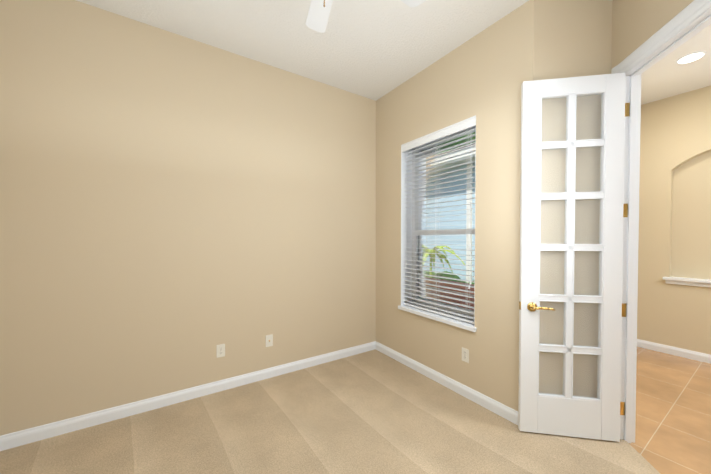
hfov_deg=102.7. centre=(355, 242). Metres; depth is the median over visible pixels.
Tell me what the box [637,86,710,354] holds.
wall
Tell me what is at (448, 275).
hedge
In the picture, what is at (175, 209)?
wall
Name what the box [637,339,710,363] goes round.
baseboard
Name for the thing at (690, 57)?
recessed light
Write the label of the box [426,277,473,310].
brick wall
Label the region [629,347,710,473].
floor
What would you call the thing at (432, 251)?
shrub
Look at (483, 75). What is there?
wall
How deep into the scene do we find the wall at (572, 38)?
2.00 m
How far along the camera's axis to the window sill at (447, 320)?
2.66 m
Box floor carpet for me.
[0,349,659,473]
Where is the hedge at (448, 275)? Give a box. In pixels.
[426,271,473,283]
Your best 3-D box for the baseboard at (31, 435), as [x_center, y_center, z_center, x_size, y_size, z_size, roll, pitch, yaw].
[-1.042,1.278,2.650,3.106,0.095,0.016,-1,1,-34]
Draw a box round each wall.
[0,0,375,435]
[376,0,533,410]
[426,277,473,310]
[533,0,611,396]
[611,0,693,68]
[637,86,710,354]
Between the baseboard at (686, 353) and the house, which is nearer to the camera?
the baseboard at (686, 353)
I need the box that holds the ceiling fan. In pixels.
[306,0,425,32]
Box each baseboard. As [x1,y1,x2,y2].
[0,341,375,450]
[375,342,517,424]
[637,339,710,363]
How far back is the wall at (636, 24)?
1.78 m
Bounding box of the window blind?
[401,116,475,323]
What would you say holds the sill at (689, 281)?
attached to the wall at (675, 195)
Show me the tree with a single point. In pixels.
(461, 141)
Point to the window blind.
(468, 123)
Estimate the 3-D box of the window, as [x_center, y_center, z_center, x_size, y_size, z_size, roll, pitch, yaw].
[0.840,-0.180,2.801,0.224,1.762,0.903,-1,1,-34]
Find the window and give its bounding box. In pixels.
[401,115,475,326]
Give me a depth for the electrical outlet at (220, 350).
2.54 m
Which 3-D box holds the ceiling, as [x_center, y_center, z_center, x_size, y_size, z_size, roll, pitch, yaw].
[1.955,-1.781,0.695,6.401,0.200,6.900,-1,1,-34]
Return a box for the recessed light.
[675,51,706,63]
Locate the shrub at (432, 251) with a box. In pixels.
[423,245,464,276]
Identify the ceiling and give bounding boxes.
[76,0,710,104]
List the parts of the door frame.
hall door trim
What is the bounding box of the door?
[518,73,629,441]
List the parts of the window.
glass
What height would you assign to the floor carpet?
0.014 m
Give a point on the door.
(567, 413)
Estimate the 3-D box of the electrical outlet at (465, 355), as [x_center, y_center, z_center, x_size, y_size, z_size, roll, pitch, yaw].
[0.945,0.969,2.451,0.008,0.115,0.070,-1,1,-34]
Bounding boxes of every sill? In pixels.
[398,305,475,331]
[663,277,710,287]
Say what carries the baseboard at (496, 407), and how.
attached to the wall at (483, 75)
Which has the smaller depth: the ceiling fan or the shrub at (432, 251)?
the ceiling fan
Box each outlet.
[216,344,224,357]
[266,334,272,346]
[462,347,468,362]
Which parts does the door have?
handle, panel glass, door hinge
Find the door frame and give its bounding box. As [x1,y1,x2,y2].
[611,0,710,442]
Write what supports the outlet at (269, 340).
attached to the wall at (175, 209)
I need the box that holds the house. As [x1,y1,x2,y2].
[423,142,474,282]
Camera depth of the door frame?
1.89 m
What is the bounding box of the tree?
[437,132,475,153]

